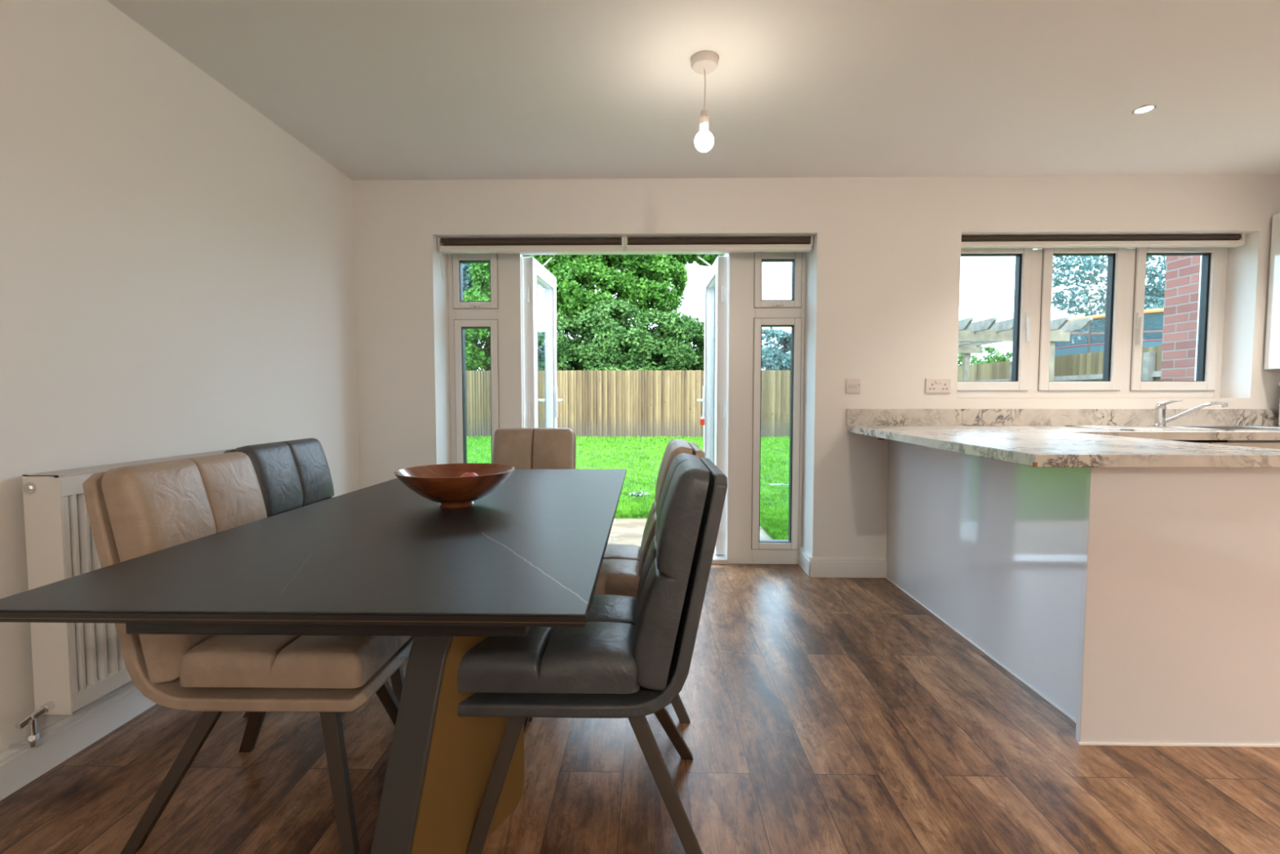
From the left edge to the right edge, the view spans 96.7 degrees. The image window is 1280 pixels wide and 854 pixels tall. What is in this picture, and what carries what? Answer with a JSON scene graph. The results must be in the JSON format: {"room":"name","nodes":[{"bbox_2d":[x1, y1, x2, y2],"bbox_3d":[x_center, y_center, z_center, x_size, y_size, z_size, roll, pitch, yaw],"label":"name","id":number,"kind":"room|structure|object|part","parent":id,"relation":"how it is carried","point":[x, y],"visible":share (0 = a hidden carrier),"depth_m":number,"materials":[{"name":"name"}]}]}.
{"room":"dining room","nodes":[
{"label":"dining room","id":0,"kind":"room"},
{"bbox_2d":[0,0,359,751],"bbox_3d":[-1.816,-0.066,0.258,0.120,2.465,7.060,0,3,1],"label":"wall","id":1,"kind":"structure","parent":0,"point":[177,267],"depth_m":1.98,"materials":[{"name":"white paint"}]},
{"bbox_2d":[0,680,155,800],"bbox_3d":[-1.749,1.012,0.187,0.018,0.120,6.610,0,3,1],"label":"baseboard","id":2,"kind":"structure","parent":1,"relation":"attached to","point":[59,741],"depth_m":1.71,"materials":[{"name":"white paint"}]},
{"bbox_2d":[8,448,232,749],"bbox_3d":[-1.659,0.478,2.158,0.130,0.750,1.290,0,3,1],"label":"radiator","id":3,"kind":"object","parent":1,"relation":"attached to","point":[75,664],"visible":0.34,"depth_m":1.60,"materials":[{"name":"white metal"}]},
{"bbox_3d":[-1.607,0.443,2.193,0.026,0.668,1.202,0,3,1],"label":"panel","id":4,"kind":"part","parent":3,"relation":"part of","materials":[{"name":"white metal"}]},
{"bbox_2d":[21,448,232,477],"bbox_3d":[-1.647,0.105,2.177,0.106,0.008,1.212,0,3,1],"label":"grille","id":5,"kind":"object","parent":3,"relation":"attached to","point":[84,472],"depth_m":1.71,"materials":[{"name":"grey metal"}]},
{"bbox_2d":[0,564,1279,853],"bbox_3d":[1.083,1.129,0.245,5.880,0.120,7.010,0,3,1],"label":"floor","id":6,"kind":"structure","parent":0,"point":[827,715],"depth_m":1.65,"materials":[{"name":"wood"}]},
{"bbox_2d":[82,451,414,853],"bbox_3d":[-0.952,0.542,1.524,0.642,0.920,0.434,0,3,1],"label":"dining chair","id":7,"kind":"object","parent":6,"relation":"on","point":[136,510],"visible":0.53,"depth_m":1.34,"materials":[{"name":"beige leather"}]},
{"bbox_3d":[-1.121,0.820,1.403,0.257,0.378,0.039,-2,3,-29],"label":"leg","id":8,"kind":"part","parent":7,"relation":"part of","materials":[{"name":"brown metal"}]},
{"bbox_2d":[101,451,266,684],"bbox_3d":[-1.144,0.337,1.517,0.179,0.508,0.424,0,3,1],"label":"cushion","id":9,"kind":"object","parent":7,"relation":"on","point":[148,508],"depth_m":1.34,"materials":[{"name":"beige leather"}]},
{"bbox_3d":[-1.116,0.806,1.679,0.257,0.378,0.039,2,3,31],"label":"leg","id":10,"kind":"part","parent":7,"relation":"part of","materials":[{"name":"brown metal"}]},
{"bbox_2d":[178,634,411,688],"bbox_3d":[-0.859,0.545,1.523,0.435,0.092,0.432,0,3,1],"label":"seat cushion","id":11,"kind":"object","parent":7,"relation":"on","point":[205,660],"depth_m":1.32,"materials":[{"name":"beige leather"}]},
{"bbox_3d":[-0.742,0.820,1.397,0.200,0.378,0.043,3,4,44],"label":"leg","id":12,"kind":"part","parent":7,"relation":"part of","materials":[{"name":"brown metal"}]},
{"bbox_3d":[-0.737,0.806,1.672,0.200,0.378,0.043,-3,4,-42],"label":"leg","id":13,"kind":"part","parent":7,"relation":"part of","materials":[{"name":"brown metal"}]},
{"bbox_2d":[0,469,626,853],"bbox_3d":[-0.536,0.612,1.726,0.942,0.760,1.715,0,3,1],"label":"dining table","id":14,"kind":"object","parent":6,"relation":"on","point":[384,558],"visible":0.79,"depth_m":1.17,"materials":[{"name":"black wood"}]},
{"bbox_3d":[-0.451,0.666,1.344,0.105,0.692,0.424,1,3,26],"label":"leg","id":15,"kind":"part","parent":14,"relation":"part of","materials":[{"name":"grey metal"}]},
{"bbox_2d":[393,462,515,508],"bbox_3d":[-0.546,0.180,1.693,0.342,0.107,0.342,0,3,1],"label":"wooden bowl","id":16,"kind":"object","parent":14,"relation":"on","point":[443,484],"visible":1,"depth_m":1.61,"materials":[{"name":"brown wood"}]},
{"bbox_2d":[460,468,478,476],"bbox_3d":[-0.511,0.165,1.710,0.072,0.079,0.072,0,3,1],"label":"apple","id":17,"kind":"object","parent":16,"relation":"in","point":[468,473],"visible":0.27,"depth_m":1.70,"materials":[{"name":"brown plant"}]},
{"bbox_2d":[223,438,404,717],"bbox_3d":[-1.065,0.513,2.102,0.642,0.920,0.434,0,3,1],"label":"dining chair","id":18,"kind":"object","parent":6,"relation":"on","point":[291,474],"visible":0.23,"depth_m":2.02,"materials":[{"name":"grey leather"}]},
{"bbox_3d":[-1.234,0.790,1.981,0.257,0.378,0.039,-2,3,-29],"label":"leg","id":19,"kind":"part","parent":18,"relation":"part of","materials":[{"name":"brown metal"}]},
{"bbox_2d":[233,438,334,517],"bbox_3d":[-1.257,0.307,2.095,0.179,0.508,0.424,0,3,1],"label":"cushion","id":20,"kind":"object","parent":18,"relation":"on","point":[291,474],"depth_m":2.03,"materials":[{"name":"grey leather"}]},
{"bbox_3d":[-0.855,0.791,1.975,0.200,0.378,0.043,3,4,44],"label":"leg","id":21,"kind":"part","parent":18,"relation":"part of","materials":[{"name":"brown metal"}]},
{"bbox_2d":[492,427,576,469],"bbox_3d":[-0.568,0.476,2.808,0.434,0.920,0.642,0,3,1],"label":"dining chair","id":22,"kind":"object","parent":6,"relation":"on","point":[520,448],"visible":0.17,"depth_m":2.97,"materials":[{"name":"beige leather"}]},
{"bbox_2d":[457,453,727,853],"bbox_3d":[-0.121,0.544,1.497,0.642,0.920,0.434,0,3,1],"label":"dining chair","id":23,"kind":"object","parent":6,"relation":"on","point":[632,656],"visible":0.84,"depth_m":1.29,"materials":[{"name":"grey leather"}]},
{"bbox_3d":[-0.335,0.822,1.377,0.200,0.378,0.043,-3,4,-42],"label":"leg","id":24,"kind":"part","parent":23,"relation":"part of","materials":[{"name":"brown metal"}]},
{"bbox_3d":[-0.330,0.807,1.652,0.200,0.378,0.043,3,4,44],"label":"leg","id":25,"kind":"part","parent":23,"relation":"part of","materials":[{"name":"brown metal"}]},
{"bbox_2d":[457,594,639,693],"bbox_3d":[-0.214,0.546,1.499,0.435,0.092,0.432,0,3,1],"label":"seat cushion","id":26,"kind":"object","parent":23,"relation":"on","point":[602,656],"depth_m":1.29,"materials":[{"name":"grey leather"}]},
{"bbox_3d":[0.044,0.822,1.370,0.257,0.378,0.039,2,3,31],"label":"leg","id":27,"kind":"part","parent":23,"relation":"part of","materials":[{"name":"brown metal"}]},
{"bbox_2d":[632,453,709,690],"bbox_3d":[0.071,0.338,1.483,0.179,0.508,0.424,0,3,1],"label":"cushion","id":28,"kind":"object","parent":23,"relation":"on","point":[668,601],"depth_m":1.28,"materials":[{"name":"grey leather"}]},
{"bbox_3d":[0.049,0.808,1.646,0.257,0.378,0.039,-2,3,-29],"label":"leg","id":29,"kind":"part","parent":23,"relation":"part of","materials":[{"name":"brown metal"}]},
{"bbox_2d":[528,438,704,723],"bbox_3d":[-0.106,0.514,2.076,0.642,0.920,0.434,0,3,1],"label":"dining chair","id":30,"kind":"object","parent":6,"relation":"on","point":[622,565],"visible":0.33,"depth_m":1.90,"materials":[{"name":"beige leather"}]},
{"bbox_2d":[593,544,640,597],"bbox_3d":[-0.199,0.516,2.078,0.435,0.092,0.432,0,3,1],"label":"seat cushion","id":31,"kind":"object","parent":30,"relation":"on","point":[620,574],"depth_m":1.90,"materials":[{"name":"beige leather"}]},
{"bbox_2d":[639,438,692,576],"bbox_3d":[0.086,0.308,2.062,0.179,0.508,0.424,0,3,1],"label":"cushion","id":32,"kind":"object","parent":30,"relation":"on","point":[676,446],"depth_m":1.92,"materials":[{"name":"beige leather"}]},
{"bbox_3d":[0.059,0.792,1.949,0.257,0.378,0.039,2,3,31],"label":"leg","id":33,"kind":"part","parent":30,"relation":"part of","materials":[{"name":"brown metal"}]},
{"bbox_2d":[885,440,1279,746],"bbox_3d":[1.716,0.510,2.575,0.665,0.877,1.663,0,3,1],"label":"base cabinet","id":34,"kind":"object","parent":6,"relation":"on","point":[1142,605],"visible":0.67,"depth_m":1.77,"materials":[{"name":"white"}]},
{"bbox_3d":[1.477,0.509,2.591,0.018,0.877,1.637,0,3,1],"label":"panel","id":35,"kind":"part","parent":34,"relation":"part of","materials":[{"name":"white"}]},
{"bbox_2d":[847,425,1279,467],"bbox_3d":[1.614,0.077,2.518,0.897,0.083,1.734,0,3,1],"label":"countertop","id":36,"kind":"structure","parent":34,"relation":"on","point":[1024,446],"depth_m":1.88,"materials":[{"name":"beige stone"}]},
{"bbox_3d":[1.702,0.552,1.760,0.654,0.877,0.020,0,3,1],"label":"panel","id":37,"kind":"part","parent":34,"relation":"part of","materials":[{"name":"white"}]},
{"bbox_2d":[1209,442,1279,448],"bbox_3d":[3.092,0.491,3.085,0.599,0.862,0.585,0,3,1],"label":"base cabinet","id":38,"kind":"object","parent":6,"relation":"on","point":[1262,445],"visible":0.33,"depth_m":2.77,"materials":[{"name":"beige"}]},
{"bbox_3d":[2.450,0.491,3.096,0.675,0.862,0.585,0,3,1],"label":"base cabinet","id":39,"kind":"object","parent":6,"relation":"on","visible":0},
{"bbox_2d":[991,425,1279,439],"bbox_3d":[3.020,0.028,3.045,1.896,0.038,0.630,0,3,1],"label":"countertop","id":40,"kind":"structure","parent":39,"relation":"on","point":[1162,435],"depth_m":2.74,"materials":[{"name":"beige stone"}]},
{"bbox_2d":[1065,425,1279,442],"bbox_3d":[2.932,0.087,3.064,0.960,0.171,0.440,0,3,1],"label":"sink","id":41,"kind":"object","parent":40,"relation":"in","point":[1195,428],"visible":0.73,"depth_m":3.02,"materials":[{"name":"silver metal"}]},
{"bbox_2d":[1170,426,1279,442],"bbox_3d":[3.174,0.092,3.041,0.415,0.165,0.340,0,3,1],"label":"basin","id":42,"kind":"object","parent":41,"relation":"in","point":[1219,428],"depth_m":3.02,"materials":[{"name":"silver metal"}]},
{"bbox_2d":[1153,400,1227,426],"bbox_3d":[3.099,-0.079,3.209,0.340,0.147,0.056,1,3,11],"label":"mixer tap","id":43,"kind":"object","parent":40,"relation":"on","point":[1160,420],"visible":1,"depth_m":3.21,"materials":[{"name":"silver metal"}]},
{"bbox_2d":[1153,404,1166,426],"bbox_3d":[2.960,-0.069,3.236,0.056,0.124,0.056,0,3,1],"label":"tap","id":44,"kind":"object","parent":43,"relation":"attached to","point":[1160,420],"depth_m":3.22,"materials":[{"name":"silver metal"}]},
{"bbox_3d":[3.005,-0.132,3.230,0.121,0.044,0.027,0,3,3],"label":"lever","id":45,"kind":"part","parent":43,"relation":"part of","materials":[{"name":"silver metal"}]},
{"bbox_3d":[3.112,-0.080,3.200,0.292,0.127,0.021,1,3,14],"label":"spout","id":46,"kind":"part","parent":43,"relation":"part of","materials":[{"name":"silver metal"}]},
{"bbox_2d":[1278,382,1279,426],"bbox_3d":[3.797,-0.126,3.219,0.245,0.250,0.120,0,3,1],"label":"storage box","id":47,"kind":"object","parent":40,"relation":"on","point":[1279,383],"visible":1,"depth_m":3.27,"materials":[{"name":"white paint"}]},
{"bbox_2d":[106,0,1279,180],"bbox_3d":[1.084,-1.369,0.142,5.880,0.150,7.060,0,3,1],"label":"ceiling","id":48,"kind":"structure","parent":0,"point":[378,90],"depth_m":2.31,"materials":[{"name":"white paint"}]},
{"bbox_2d":[690,50,718,151],"bbox_3d":[0.246,-1.227,2.171,0.104,0.342,0.104,0,3,1],"label":"pendant light","id":49,"kind":"object","parent":48,"relation":"hanging from","point":[704,62],"visible":1,"depth_m":2.15,"materials":[{"name":"white plastic"}]},
{"bbox_3d":[0.246,-1.097,2.178,0.073,0.082,0.073,0,3,1],"label":"bulb","id":50,"kind":"part","parent":49,"relation":"part of","materials":[{"name":"white glass"}]},
{"bbox_3d":[0.247,-1.282,2.168,0.009,0.159,0.006,0,3,1],"label":"cord","id":51,"kind":"part","parent":49,"relation":"part of","materials":[{"name":"white plastic"}]},
{"bbox_2d":[1131,104,1156,115],"bbox_3d":[2.249,-1.415,2.538,0.086,0.005,0.086,0,3,1],"label":"recessed light","id":52,"kind":"object","parent":48,"relation":"in","point":[1145,108],"visible":1,"depth_m":2.54,"materials":[{"name":"silver metal"}]},
{"bbox_2d":[352,174,1279,557],"bbox_3d":[1.140,-0.235,3.559,5.680,2.465,0.350,0,3,1],"label":"wall","id":53,"kind":"structure","parent":0,"point":[883,261],"depth_m":3.36,"materials":[{"name":"white paint"}]},
{"bbox_2d":[437,236,624,279],"bbox_3d":[-0.660,-1.016,3.460,1.130,0.261,0.060,0,3,1],"label":"roller blind","id":54,"kind":"object","parent":53,"relation":"attached to","point":[454,246],"visible":0.99,"depth_m":3.44,"materials":[{"name":"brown fabric"}]},
{"bbox_3d":[-1.201,-1.000,3.452,0.018,0.231,0.007,0,3,1],"label":"pull cord","id":55,"kind":"part","parent":54,"relation":"part of","materials":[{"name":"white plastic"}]},
{"bbox_2d":[447,248,805,564],"bbox_3d":[-0.085,-0.150,4.009,2.275,2.048,0.776,0,3,1],"label":"door","id":56,"kind":"structure","parent":53,"relation":"in","point":[735,313],"depth_m":3.66,"materials":[{"name":"white plastic"}]},
{"bbox_3d":[-1.052,-0.932,3.659,0.285,0.346,0.072,0,3,1],"label":"window sash","id":57,"kind":"part","parent":56,"relation":"part of","materials":[{"name":"white plastic"}]},
{"bbox_3d":[-1.051,0.051,3.710,0.277,1.478,0.072,0,3,1],"label":"window sash","id":58,"kind":"part","parent":56,"relation":"part of","materials":[{"name":"white plastic"}]},
{"bbox_3d":[-0.684,-0.191,4.298,0.191,0.240,0.139,0,3,5],"label":"lever handle","id":59,"kind":"part","parent":56,"relation":"part of","materials":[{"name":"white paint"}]},
{"bbox_3d":[0.528,-0.190,4.278,0.193,0.240,0.144,0,3,1],"label":"lever handle","id":60,"kind":"part","parent":56,"relation":"part of","materials":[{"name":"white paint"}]},
{"bbox_2d":[699,414,704,425],"bbox_3d":[0.482,-0.059,4.338,0.052,0.093,0.026,0,3,1],"label":"tag","id":61,"kind":"object","parent":56,"relation":"hanging from","point":[701,420],"visible":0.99,"depth_m":4.34,"materials":[{"name":"red plastic"}]},
{"bbox_3d":[0.875,0.050,3.677,0.298,1.484,0.072,0,3,1],"label":"window sash","id":62,"kind":"part","parent":56,"relation":"part of","materials":[{"name":"white plastic"}]},
{"bbox_3d":[0.873,-0.931,3.627,0.294,0.344,0.072,0,3,1],"label":"window sash","id":63,"kind":"part","parent":56,"relation":"part of","materials":[{"name":"white plastic"}]},
{"bbox_2d":[624,235,813,253],"bbox_3d":[0.472,-1.101,3.437,1.130,0.086,0.060,0,3,1],"label":"roller blind","id":64,"kind":"object","parent":53,"relation":"attached to","point":[798,244],"visible":1,"depth_m":3.42,"materials":[{"name":"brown fabric"}]},
{"bbox_2d":[798,546,887,577],"bbox_3d":[-0.108,0.838,3.574,3.185,0.120,0.263,0,3,1],"label":"baseboard","id":65,"kind":"structure","parent":53,"relation":"attached to","point":[814,566],"depth_m":3.42,"materials":[{"name":"white wood"}]},
{"bbox_2d":[845,378,860,393],"bbox_3d":[1.265,-0.243,3.374,0.086,0.086,0.015,0,3,1],"label":"switch","id":66,"kind":"object","parent":53,"relation":"attached to","point":[852,385],"visible":1,"depth_m":3.37,"materials":[{"name":"white plastic"}]},
{"bbox_2d":[924,378,951,392],"bbox_3d":[1.765,-0.244,3.366,0.148,0.086,0.014,0,3,1],"label":"double socket","id":67,"kind":"object","parent":53,"relation":"attached to","point":[932,385],"visible":1,"depth_m":3.36,"materials":[{"name":"white plastic"}]},
{"bbox_2d":[846,408,1279,426],"bbox_3d":[2.493,-0.057,3.361,2.528,0.099,0.018,0,3,1],"label":"backsplash","id":68,"kind":"structure","parent":53,"relation":"attached to","point":[1042,417],"depth_m":3.35,"materials":[{"name":"beige stone"}]},
{"bbox_2d":[956,247,1227,398],"bbox_3d":[2.737,-0.664,3.521,1.710,0.970,0.117,0,3,1],"label":"window","id":69,"kind":"structure","parent":53,"relation":"in","point":[1126,266],"depth_m":3.51,"materials":[{"name":"white plastic"}]},
{"bbox_3d":[2.158,-0.675,3.540,0.495,0.895,0.069,0,3,1],"label":"sash","id":70,"kind":"part","parent":69,"relation":"part of","materials":[{"name":"white plastic"}]},
{"bbox_3d":[2.383,-0.610,3.488,0.024,0.180,0.033,0,3,1],"label":"handle","id":71,"kind":"part","parent":69,"relation":"part of","materials":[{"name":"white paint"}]},
{"bbox_3d":[2.724,-0.674,3.530,0.497,0.895,0.069,0,3,1],"label":"sash","id":72,"kind":"part","parent":69,"relation":"part of","materials":[{"name":"white plastic"}]},
{"bbox_3d":[3.058,-0.599,3.477,0.024,0.200,0.033,0,3,1],"label":"handle","id":73,"kind":"part","parent":69,"relation":"part of","materials":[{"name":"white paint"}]},
{"bbox_3d":[3.293,-0.674,3.521,0.510,0.895,0.069,0,3,1],"label":"sash","id":74,"kind":"part","parent":69,"relation":"part of","materials":[{"name":"white plastic"}]},
{"bbox_2d":[960,233,1244,248],"bbox_3d":[2.726,-1.107,3.389,1.676,0.071,0.059,0,3,1],"label":"roller blind","id":75,"kind":"object","parent":53,"relation":"attached to","point":[1206,240],"visible":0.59,"depth_m":3.37,"materials":[{"name":"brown fabric"}]},
{"bbox_3d":[3.983,-0.061,0.160,0.120,2.465,7.060,0,3,1],"label":"wall","id":76,"kind":"structure","parent":0,"visible":0},
{"bbox_2d":[1264,213,1279,368],"bbox_3d":[3.791,-0.737,2.497,0.335,0.885,1.590,0,3,1],"label":"upper cabinet","id":77,"kind":"object","parent":76,"relation":"attached to","point":[1272,356],"visible":1,"depth_m":3.26,"materials":[{"name":"beige"}]},
{"label":"outside","id":78,"kind":"structure","parent":0,"visible":0},
{"bbox_2d":[466,435,789,539],"bbox_3d":[8.368,0.116,21.777,44.000,0.195,36.240,0,3,1],"label":"lawn","id":79,"kind":"structure","parent":78,"point":[640,451],"depth_m":9.74,"materials":[{"name":"green plant"}]},
{"bbox_2d":[462,263,488,370],"bbox_3d":[-6.311,-3.887,22.438,6.278,7.926,3.332,0,3,1],"label":"tree","id":80,"kind":"object","parent":79,"relation":"on","point":[467,283],"visible":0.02,"depth_m":21.23,"materials":[{"name":"green plant"}]},
{"bbox_2d":[463,283,544,370],"bbox_3d":[-5.102,-2.258,18.910,4.582,5.034,2.815,0,3,1],"label":"tree","id":81,"kind":"object","parent":79,"relation":"on","point":[477,357],"visible":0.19,"depth_m":18.07,"materials":[{"name":"green plant"}]},
{"bbox_2d":[468,253,724,340],"bbox_3d":[-1.523,-3.758,20.041,9.176,7.914,4.025,0,3,1],"label":"oak tree","id":82,"kind":"object","parent":79,"relation":"on","point":[646,279],"visible":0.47,"depth_m":19.16,"materials":[{"name":"green plant"}]},
{"bbox_2d":[523,298,693,370],"bbox_3d":[-1.050,-1.924,18.638,5.531,4.396,3.325,1,3,18],"label":"bush","id":83,"kind":"object","parent":79,"relation":"on","point":[591,353],"visible":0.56,"depth_m":17.58,"materials":[{"name":"green plant"}]},
{"bbox_2d":[537,346,695,370],"bbox_3d":[-0.224,-1.339,19.639,8.331,3.125,3.029,0,3,1],"label":"bush","id":84,"kind":"object","parent":79,"relation":"on","point":[650,360],"visible":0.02,"depth_m":18.52,"materials":[{"name":"green plant"}]},
{"bbox_2d":[465,369,791,437],"bbox_3d":[-2.244,-0.650,16.113,18.968,1.906,0.030,0,3,1],"label":"fence","id":85,"kind":"object","parent":79,"relation":"on","point":[644,403],"visible":0.17,"depth_m":16.08,"materials":[{"name":"beige wood"}]},
{"bbox_2d":[626,489,648,497],"bbox_3d":[-0.021,0.750,6.404,0.239,0.098,0.237,-2,3,-31],"label":"plant","id":86,"kind":"object","parent":79,"relation":"on","point":[639,493],"visible":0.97,"depth_m":6.38,"materials":[{"name":"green plant"}]},
{"bbox_2d":[650,308,704,370],"bbox_3d":[1.730,-1.752,18.370,2.766,4.079,2.169,1,3,19],"label":"bush","id":87,"kind":"object","parent":79,"relation":"on","point":[695,359],"visible":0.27,"depth_m":17.72,"materials":[{"name":"green plant"}]},
{"bbox_2d":[761,327,791,370],"bbox_3d":[4.719,-1.449,18.349,3.661,3.475,2.249,0,3,1],"label":"bush","id":88,"kind":"object","parent":79,"relation":"on","point":[775,357],"visible":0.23,"depth_m":17.54,"materials":[{"name":"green plant"}]},
{"bbox_2d":[769,483,789,484],"bbox_3d":[1.695,0.702,6.966,0.283,0.019,0.049,1,3,10],"label":"feather","id":89,"kind":"object","parent":79,"relation":"on","point":[771,483],"visible":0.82,"depth_m":6.96,"materials":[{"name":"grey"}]},
{"bbox_2d":[957,346,1012,366],"bbox_3d":[9.675,-1.014,16.763,4.847,2.769,1.960,0,3,3],"label":"bush","id":90,"kind":"object","parent":79,"relation":"on","point":[995,358],"visible":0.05,"depth_m":16.29,"materials":[{"name":"green plant"}]},
{"bbox_2d":[958,316,1093,381],"bbox_3d":[4.871,-0.539,10.105,3.600,2.300,3.500,0,3,1],"label":"pergola","id":91,"kind":"object","parent":79,"relation":"on","point":[971,335],"visible":0.25,"depth_m":8.82,"materials":[{"name":"beige wood"}]},
{"bbox_3d":[6.462,-0.522,11.311,0.100,2.143,0.100,0,3,1],"label":"post","id":92,"kind":"part","parent":91,"relation":"part of","materials":[{"name":"beige wood"}]},
{"bbox_3d":[6.422,-0.402,8.964,0.100,2.143,0.100,0,3,1],"label":"post","id":93,"kind":"part","parent":91,"relation":"part of","materials":[{"name":"beige wood"}]},
{"bbox_2d":[957,345,1161,381],"bbox_3d":[7.222,-0.334,10.440,0.110,1.856,10.888,0,3,1],"label":"fence","id":94,"kind":"object","parent":79,"relation":"on","point":[1086,366],"visible":0.12,"depth_m":9.41,"materials":[{"name":"beige wood"}]},
{"bbox_3d":[7.223,-0.322,11.048,0.092,1.770,0.100,0,3,1],"label":"post","id":95,"kind":"part","parent":94,"relation":"part of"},
{"bbox_3d":[7.238,-0.865,10.409,0.042,0.080,10.880,0,3,1],"label":"rail","id":96,"kind":"part","parent":94,"relation":"part of","materials":[{"name":"beige wood"}]},
{"bbox_3d":[7.173,-0.168,8.052,0.092,1.770,0.100,0,3,1],"label":"post","id":97,"kind":"part","parent":94,"relation":"part of","materials":[{"name":"grey wood"}]},
{"bbox_2d":[1051,255,1165,316],"bbox_3d":[17.103,-3.727,20.149,6.636,7.839,2.546,0,3,1],"label":"tree","id":98,"kind":"object","parent":79,"relation":"on","point":[1088,264],"visible":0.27,"depth_m":19.81,"materials":[{"name":"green plant"}]},
{"bbox_2d":[1054,307,1163,356],"bbox_3d":[10.289,-0.758,11.104,4.270,2.635,4.270,0,3,1],"label":"trampoline","id":99,"kind":"object","parent":79,"relation":"on","point":[1091,339],"visible":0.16,"depth_m":10.35,"materials":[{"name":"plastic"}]},
{"bbox_2d":[1101,295,1164,314],"bbox_3d":[14.852,-1.748,16.872,5.695,4.224,3.462,0,3,1],"label":"yew tree","id":100,"kind":"object","parent":79,"relation":"on","point":[1156,304],"visible":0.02,"depth_m":16.45,"materials":[{"name":"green plant"}]},
{"bbox_2d":[1160,255,1200,380],"bbox_3d":[5.768,-0.714,4.242,2.610,3.450,1.220,0,3,1],"label":"brick wall","id":101,"kind":"structure","parent":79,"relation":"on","point":[1182,273],"depth_m":4.71,"materials":[{"name":"red brick"}]},
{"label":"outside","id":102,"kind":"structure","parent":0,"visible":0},
{"bbox_2d":[607,518,772,555],"bbox_3d":[-0.734,0.971,4.589,3.580,0.150,1.520,0,3,1],"label":"patio","id":103,"kind":"structure","parent":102,"point":[624,531],"depth_m":4.77,"materials":[{"name":"stone"}]}
]}

